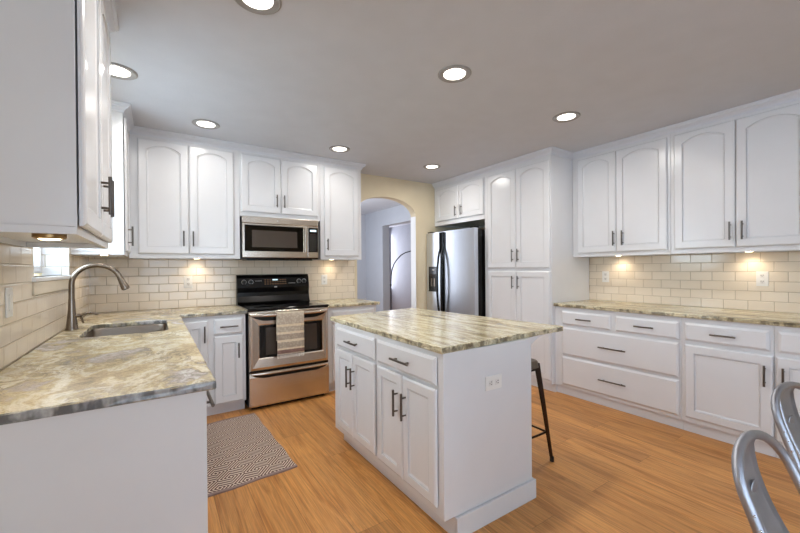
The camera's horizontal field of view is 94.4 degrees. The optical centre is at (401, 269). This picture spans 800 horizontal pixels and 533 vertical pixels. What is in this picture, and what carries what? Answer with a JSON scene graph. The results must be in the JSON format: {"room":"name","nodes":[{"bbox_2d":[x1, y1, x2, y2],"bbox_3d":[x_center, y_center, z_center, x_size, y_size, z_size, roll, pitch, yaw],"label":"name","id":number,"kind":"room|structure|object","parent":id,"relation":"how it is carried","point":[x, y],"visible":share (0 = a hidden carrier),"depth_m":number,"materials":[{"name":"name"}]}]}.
{"room":"kitchen","nodes":[
{"label":"kitchen","id":0,"kind":"room"},
{"bbox_2d":[0,273,87,370],"bbox_3d":[-0.835,0.042,0.221,0.170,2.482,7.290,-1,0,-34],"label":"wall","id":1,"kind":"structure","parent":0,"point":[35,274],"depth_m":2.05,"materials":[{"name":"beige paint"}]},
{"bbox_2d":[5,287,12,317],"bbox_3d":[-1.529,0.127,1.446,0.008,0.116,0.072,-1,0,-34],"label":"wall switch","id":2,"kind":"object","parent":1,"relation":"attached to","point":[8,291],"visible":1,"depth_m":1.43,"materials":[{"name":"plastic"}]},
{"bbox_2d":[0,243,89,369],"bbox_3d":[-1.806,-0.412,1.840,0.008,1.566,3.261,-1,0,-34],"label":"backsplash","id":3,"kind":"structure","parent":1,"relation":"attached to","point":[35,320],"depth_m":1.66,"materials":[{"name":"tile"}]},
{"bbox_2d":[33,247,68,275],"bbox_3d":[-2.036,-0.399,2.074,0.132,0.869,0.865,-1,0,-34],"label":"window","id":4,"kind":"structure","parent":1,"relation":"attached to","point":[55,261],"depth_m":2.43,"materials":[{"name":"glass"}]},
{"bbox_2d":[32,247,70,295],"bbox_3d":[-2.049,-0.357,2.071,0.187,0.958,0.935,-1,0,-34],"label":"window sill","id":5,"kind":"structure","parent":1,"relation":"in","point":[40,285],"depth_m":2.08,"materials":[{"name":"white paint"}]},
{"bbox_2d":[0,0,114,248],"bbox_3d":[-1.278,-0.650,1.359,0.346,1.098,0.853,-1,0,-34],"label":"upper cabinet","id":6,"kind":"object","parent":1,"relation":"attached to","point":[56,122],"visible":0.99,"depth_m":1.05,"materials":[{"name":"paint"}]},
{"bbox_2d":[31,233,66,239],"bbox_3d":[-1.100,-0.105,1.035,0.250,0.037,0.076,-1,0,-34],"label":"puck light","id":7,"kind":"object","parent":6,"relation":"attached to","point":[33,235],"visible":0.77,"depth_m":1.06,"materials":[{"name":"gold metal"}]},
{"bbox_2d":[103,0,118,31],"bbox_3d":[-1.300,-1.169,1.380,0.340,0.060,0.893,-1,0,-34],"label":"trim","id":8,"kind":"structure","parent":6,"relation":"attached to","point":[110,7],"depth_m":1.71,"materials":[{"name":"paint"}]},
{"bbox_2d":[71,111,133,256],"bbox_3d":[-2.244,-0.652,2.818,0.346,1.088,0.482,-1,0,-34],"label":"upper cabinet","id":9,"kind":"object","parent":1,"relation":"attached to","point":[120,246],"visible":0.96,"depth_m":2.67,"materials":[{"name":"paint"}]},
{"bbox_2d":[89,173,460,312],"bbox_3d":[-0.805,0.027,4.540,4.650,2.482,0.120,-1,0,-34],"label":"wall","id":10,"kind":"structure","parent":0,"point":[418,198],"depth_m":5.16,"materials":[{"name":"beige paint"}]},
{"bbox_2d":[129,134,239,259],"bbox_3d":[-1.991,-0.652,3.442,0.864,1.098,0.390,-1,0,-34],"label":"upper cabinet","id":11,"kind":"object","parent":10,"relation":"attached to","point":[184,197],"visible":0.96,"depth_m":3.29,"materials":[{"name":"paint"}]},
{"bbox_2d":[111,100,365,169],"bbox_3d":[-1.408,-1.175,3.520,2.618,0.060,0.531,-1,0,-42],"label":"trim","id":12,"kind":"structure","parent":11,"relation":"attached to","point":[125,108],"depth_m":3.43,"materials":[{"name":"paint"}]},
{"bbox_2d":[184,276,192,287],"bbox_3d":[-2.076,0.115,3.612,0.072,0.116,0.008,-1,0,-34],"label":"wall outlet","id":13,"kind":"object","parent":10,"relation":"attached to","point":[187,279],"visible":1,"depth_m":3.61,"materials":[{"name":"plastic"}]},
{"bbox_2d":[89,257,354,312],"bbox_3d":[-1.642,0.119,3.909,2.554,0.486,0.008,-1,0,-34],"label":"backsplash","id":14,"kind":"structure","parent":10,"relation":"attached to","point":[153,283],"depth_m":3.61,"materials":[{"name":"tile"}]},
{"bbox_2d":[239,151,319,220],"bbox_3d":[-1.295,-0.867,3.903,0.814,0.682,0.390,-1,0,-34],"label":"upper cabinet","id":15,"kind":"object","parent":10,"relation":"attached to","point":[269,186],"visible":0.8,"depth_m":3.75,"materials":[{"name":"paint"}]},
{"bbox_2d":[235,216,317,260],"bbox_3d":[-1.295,-0.311,3.882,0.757,0.425,0.418,-1,0,-34],"label":"microwave","id":16,"kind":"object","parent":15,"relation":"attached to","point":[261,238],"visible":0.98,"depth_m":3.71,"materials":[{"name":"silver metal"}]},
{"bbox_2d":[321,275,326,284],"bbox_3d":[-0.909,0.114,4.385,0.072,0.116,0.008,-1,0,-34],"label":"wall outlet","id":17,"kind":"object","parent":10,"relation":"attached to","point":[323,277],"visible":1,"depth_m":4.38,"materials":[{"name":"plastic"}]},
{"bbox_2d":[315,164,361,259],"bbox_3d":[-0.748,-0.665,4.265,0.498,1.098,0.390,-1,0,-34],"label":"upper cabinet","id":18,"kind":"object","parent":10,"relation":"attached to","point":[339,225],"visible":0.84,"depth_m":4.12,"materials":[{"name":"paint"}]},
{"bbox_2d":[355,260,356,297],"bbox_3d":[-0.563,0.565,4.620,0.023,1.400,0.010,-1,0,-34],"label":"trim","id":19,"kind":"structure","parent":10,"relation":"attached to","point":[355,260],"depth_m":4.62,"materials":[{"name":"beige paint"}]},
{"bbox_2d":[411,216,415,307],"bbox_3d":[0.176,0.257,5.190,0.004,2.000,0.116,-1,0,-34],"label":"trim","id":20,"kind":"structure","parent":10,"relation":"attached to","point":[413,219],"depth_m":5.18,"materials":[{"name":"white paint"}]},
{"bbox_2d":[357,214,365,299],"bbox_3d":[-1.887,0.025,7.542,2.580,2.482,0.120,-1,0,-34],"label":"wall","id":21,"kind":"structure","parent":0,"point":[361,264],"depth_m":8.16,"materials":[{"name":"paint"}]},
{"bbox_2d":[365,205,410,311],"bbox_3d":[-0.643,0.012,8.144,0.160,2.482,5.710,-1,0,-34],"label":"wall","id":22,"kind":"structure","parent":0,"point":[378,223],"depth_m":7.68,"materials":[{"name":"paint"}]},
{"bbox_2d":[389,224,410,309],"bbox_3d":[0.919,-0.004,9.118,0.100,2.482,5.610,-1,0,-34],"label":"wall","id":23,"kind":"structure","parent":0,"point":[399,236],"depth_m":10.44,"materials":[{"name":"paint"}]},
{"bbox_2d":[110,0,799,227],"bbox_3d":[0.215,-1.272,4.283,6.690,0.100,13.100,-1,0,-34],"label":"ceiling","id":24,"kind":"structure","parent":0,"point":[309,77],"depth_m":2.26,"materials":[{"name":"paint"}]},
{"bbox_2d":[111,62,137,79],"bbox_3d":[-1.710,-1.194,2.228,0.208,0.008,0.208,-1,0,-34],"label":"recessed light","id":25,"kind":"object","parent":24,"relation":"in","point":[118,71],"visible":0.64,"depth_m":2.24,"materials":[{"name":"white"}]},
{"bbox_2d":[192,119,219,128],"bbox_3d":[-1.608,-1.198,3.052,0.208,0.008,0.208,-1,0,-34],"label":"recessed light","id":26,"kind":"object","parent":24,"relation":"in","point":[201,123],"visible":1,"depth_m":3.04,"materials":[{"name":"white"}]},
{"bbox_2d":[235,0,281,14],"bbox_3d":[-0.638,-1.201,1.642,0.208,0.008,0.208,-1,0,-34],"label":"recessed light","id":27,"kind":"object","parent":24,"relation":"in","point":[261,7],"visible":1,"depth_m":1.68,"materials":[{"name":"white"}]},
{"bbox_2d":[329,145,349,152],"bbox_3d":[-0.615,-1.208,3.709,0.208,0.008,0.208,-1,0,-34],"label":"recessed light","id":28,"kind":"object","parent":24,"relation":"in","point":[338,148],"visible":1,"depth_m":3.70,"materials":[{"name":"white"}]},
{"bbox_2d":[423,164,440,168],"bbox_3d":[0.366,-1.219,4.382,0.208,0.008,0.208,-1,0,-34],"label":"recessed light","id":29,"kind":"object","parent":24,"relation":"in","point":[429,166],"visible":1,"depth_m":4.36,"materials":[{"name":"white"}]},
{"bbox_2d":[438,65,471,82],"bbox_3d":[0.332,-1.211,2.297,0.208,0.008,0.208,-1,0,-34],"label":"recessed light","id":30,"kind":"object","parent":24,"relation":"in","point":[452,73],"visible":1,"depth_m":2.28,"materials":[{"name":"white"}]},
{"bbox_2d":[552,111,580,122],"bbox_3d":[1.322,-1.222,2.965,0.208,0.008,0.208,-1,0,-34],"label":"recessed light","id":31,"kind":"object","parent":24,"relation":"in","point":[569,116],"visible":1,"depth_m":2.95,"materials":[{"name":"white"}]},
{"bbox_2d":[207,385,799,532],"bbox_3d":[0.236,1.310,4.292,6.690,0.100,13.100,-1,0,-34],"label":"floor","id":32,"kind":"structure","parent":0,"point":[612,470],"depth_m":2.19,"materials":[{"name":"brown wood"}]},
{"bbox_2d":[0,390,214,532],"bbox_3d":[-1.095,0.840,1.387,0.653,0.883,0.775,-1,0,-34],"label":"base cabinet","id":33,"kind":"object","parent":32,"relation":"on","point":[138,467],"visible":0.8,"depth_m":1.09,"materials":[{"name":"paint"}]},
{"bbox_2d":[182,314,245,415],"bbox_3d":[-1.779,0.838,3.427,0.542,0.883,0.640,-1,0,-34],"label":"base cabinet","id":34,"kind":"object","parent":32,"relation":"on","point":[221,339],"visible":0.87,"depth_m":3.25,"materials":[{"name":"paint"}]},
{"bbox_2d":[207,413,296,496],"bbox_3d":[-1.221,1.272,2.660,0.627,0.010,1.139,-1,0,-34],"label":"runner rug","id":35,"kind":"object","parent":32,"relation":"on","point":[241,451],"visible":0.66,"depth_m":2.54,"materials":[{"name":"beige fabric"}]},
{"bbox_2d":[236,274,328,408],"bbox_3d":[-1.202,0.661,3.763,0.771,1.226,0.676,-1,0,-34],"label":"range","id":36,"kind":"object","parent":32,"relation":"on","point":[271,380],"visible":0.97,"depth_m":3.59,"materials":[{"name":"silver metal"}]},
{"bbox_2d":[237,301,328,311],"bbox_3d":[-1.201,0.364,3.757,0.771,0.024,0.547,-1,0,-34],"label":"cooktop","id":37,"kind":"object","parent":36,"relation":"in","point":[251,306],"depth_m":3.66,"materials":[{"name":"black glass"}]},
{"bbox_2d":[276,311,303,358],"bbox_3d":[-1.038,0.604,3.475,0.253,0.430,0.041,-1,0,-34],"label":"dish towel","id":38,"kind":"object","parent":36,"relation":"hanging from","point":[289,325],"visible":1,"depth_m":3.45,"materials":[{"name":"beige fabric"}]},
{"bbox_2d":[328,305,375,390],"bbox_3d":[-0.660,0.826,4.168,0.572,0.883,0.640,-1,0,-34],"label":"base cabinet","id":39,"kind":"object","parent":32,"relation":"on","point":[336,311],"visible":0.03,"depth_m":3.81,"materials":[{"name":"paint"}]},
{"bbox_2d":[313,298,379,307],"bbox_3d":[-0.658,0.369,4.182,0.613,0.030,0.618,-1,0,-34],"label":"countertop","id":40,"kind":"structure","parent":39,"relation":"on","point":[333,303],"depth_m":4.04,"materials":[{"name":"brown stone"}]},
{"bbox_2d":[390,251,410,309],"bbox_3d":[0.097,0.398,8.735,0.300,1.694,1.580,-1,0,-34],"label":"arc floor lamp","id":41,"kind":"object","parent":32,"relation":"on","point":[407,251],"visible":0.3,"depth_m":9.25,"materials":[{"name":"metal"}]},
{"bbox_2d":[335,322,541,532],"bbox_3d":[0.208,0.825,2.451,0.947,0.883,1.260,-1,0,-34],"label":"kitchen island","id":42,"kind":"object","parent":32,"relation":"on","point":[461,451],"visible":0.98,"depth_m":1.91,"materials":[{"name":"paint"}]},
{"bbox_2d":[330,308,562,353],"bbox_3d":[0.194,0.367,2.595,1.016,0.030,1.506,-1,0,-34],"label":"island countertop","id":43,"kind":"structure","parent":42,"relation":"on","point":[440,332],"depth_m":2.25,"materials":[{"name":"brown stone"}]},
{"bbox_2d":[485,373,501,390],"bbox_3d":[0.471,0.572,1.884,0.116,0.072,0.008,-1,0,-34],"label":"wall outlet","id":44,"kind":"object","parent":42,"relation":"attached to","point":[492,382],"visible":1,"depth_m":1.88,"materials":[{"name":"plastic"}]},
{"bbox_2d":[427,226,485,316],"bbox_3d":[0.931,0.360,5.030,0.900,1.783,0.932,-1,0,-34],"label":"refrigerator","id":45,"kind":"object","parent":32,"relation":"on","point":[455,258],"visible":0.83,"depth_m":4.68,"materials":[{"name":"silver metal"}]},
{"bbox_2d":[485,154,588,391],"bbox_3d":[1.541,0.008,4.310,0.747,2.482,0.906,-1,0,-34],"label":"pantry cabinet","id":46,"kind":"object","parent":32,"relation":"on","point":[531,266],"visible":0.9,"depth_m":3.95,"materials":[{"name":"paint"}]},
{"bbox_2d":[531,358,553,461],"bbox_3d":[0.717,0.926,2.464,0.456,0.671,0.372,-1,0,-34],"label":"bar stool","id":47,"kind":"object","parent":32,"relation":"on","point":[535,366],"visible":0.2,"depth_m":2.42,"materials":[{"name":"brown metal"}]},
{"bbox_2d":[555,306,682,428],"bbox_3d":[2.118,0.806,3.492,0.690,0.883,1.089,-1,0,-34],"label":"base cabinet","id":48,"kind":"object","parent":32,"relation":"on","point":[626,362],"visible":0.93,"depth_m":3.23,"materials":[{"name":"paint"}]},
{"bbox_2d":[553,300,799,327],"bbox_3d":[2.512,0.347,2.914,0.665,0.030,2.490,-1,0,-34],"label":"countertop","id":49,"kind":"structure","parent":48,"relation":"on","point":[719,314],"depth_m":2.95,"materials":[{"name":"brown stone"}]},
{"bbox_2d":[681,317,775,456],"bbox_3d":[2.562,0.804,2.820,0.690,0.883,0.517,-1,0,-34],"label":"base cabinet","id":50,"kind":"object","parent":32,"relation":"on","point":[728,368],"visible":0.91,"depth_m":2.64,"materials":[{"name":"paint"}]},
{"bbox_2d":[731,430,799,532],"bbox_3d":[1.102,0.858,0.801,0.422,0.813,0.561,-1,0,-28],"label":"dining chair","id":51,"kind":"object","parent":32,"relation":"on","point":[762,515],"visible":1,"depth_m":1.01,"materials":[{"name":"metal"}]},
{"bbox_2d":[770,381,799,470],"bbox_3d":[1.631,0.852,1.224,0.422,0.813,0.561,-1,0,-19],"label":"dining chair","id":52,"kind":"object","parent":32,"relation":"on","point":[786,417],"visible":0.98,"depth_m":1.44,"materials":[{"name":"metal"}]},
{"bbox_2d":[774,326,799,458],"bbox_3d":[2.865,0.803,2.362,0.690,0.883,0.578,-1,0,-34],"label":"base cabinet","id":53,"kind":"object","parent":32,"relation":"on","point":[786,339],"visible":0.56,"depth_m":2.38,"materials":[{"name":"paint"}]},
{"bbox_3d":[-1.682,0.841,2.274,0.653,0.883,1.348,-1,0,-34],"label":"base cabinet","id":54,"kind":"object","parent":32,"relation":"on","visible":0},
{"bbox_2d":[0,305,246,424],"bbox_3d":[-1.435,0.382,2.357,1.168,0.030,2.808,-1,0,-34],"label":"countertop","id":55,"kind":"structure","parent":54,"relation":"on","point":[69,373],"depth_m":1.38,"materials":[{"name":"brown stone"}]},
{"bbox_2d":[65,263,129,330],"bbox_3d":[-1.940,0.162,2.373,0.326,0.416,0.066,-1,0,-34],"label":"faucet","id":56,"kind":"object","parent":55,"relation":"on","point":[71,322],"visible":1,"depth_m":2.31,"materials":[{"name":"silver metal"}]},
{"bbox_2d":[83,324,166,337],"bbox_3d":[-1.753,0.492,2.382,0.452,0.185,0.644,-1,0,-34],"label":"sink","id":57,"kind":"object","parent":55,"relation":"in","point":[153,327],"visible":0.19,"depth_m":2.62,"materials":[{"name":"metal"}]},
{"bbox_2d":[478,227,798,313],"bbox_3d":[3.096,0.001,2.751,0.120,2.482,7.170,-1,0,-34],"label":"wall","id":58,"kind":"structure","parent":0,"point":[482,227],"depth_m":3.54,"materials":[{"name":"beige paint"}]},
{"bbox_2d":[434,174,484,228],"bbox_3d":[1.015,-0.928,5.091,0.748,0.608,0.974,-1,0,-34],"label":"upper cabinet","id":59,"kind":"object","parent":58,"relation":"attached to","point":[461,204],"visible":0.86,"depth_m":4.88,"materials":[{"name":"paint"}]},
{"bbox_2d":[432,89,799,188],"bbox_3d":[2.013,-1.203,3.296,0.423,0.060,5.069,-1,0,-34],"label":"trim","id":60,"kind":"structure","parent":59,"relation":"attached to","point":[794,95],"depth_m":3.35,"materials":[{"name":"paint"}]},
{"bbox_2d":[602,271,608,281],"bbox_3d":[2.197,0.073,3.979,0.008,0.116,0.072,-1,0,-34],"label":"wall outlet","id":61,"kind":"object","parent":58,"relation":"attached to","point":[605,274],"visible":1,"depth_m":3.98,"materials":[{"name":"plastic"}]},
{"bbox_2d":[573,134,683,257],"bbox_3d":[2.191,-0.686,3.653,0.366,1.100,0.904,-1,0,-34],"label":"upper cabinet","id":62,"kind":"object","parent":58,"relation":"attached to","point":[622,195],"visible":0.94,"depth_m":3.51,"materials":[{"name":"paint"}]},
{"bbox_2d":[589,251,799,313],"bbox_3d":[3.065,0.085,2.682,0.008,0.486,3.488,-1,0,-34],"label":"backsplash","id":63,"kind":"structure","parent":58,"relation":"attached to","point":[722,280],"depth_m":3.27,"materials":[{"name":"tile"}]},
{"bbox_2d":[670,100,799,254],"bbox_3d":[2.679,-0.688,2.916,0.366,1.100,0.866,-1,0,-34],"label":"upper cabinet","id":64,"kind":"object","parent":58,"relation":"attached to","point":[735,181],"visible":1,"depth_m":2.81,"materials":[{"name":"paint"}]},
{"bbox_2d":[756,272,768,285],"bbox_3d":[2.877,0.071,2.951,0.008,0.116,0.072,-1,0,-34],"label":"wall outlet","id":65,"kind":"object","parent":58,"relation":"attached to","point":[762,278],"visible":1,"depth_m":2.95,"materials":[{"name":"plastic"}]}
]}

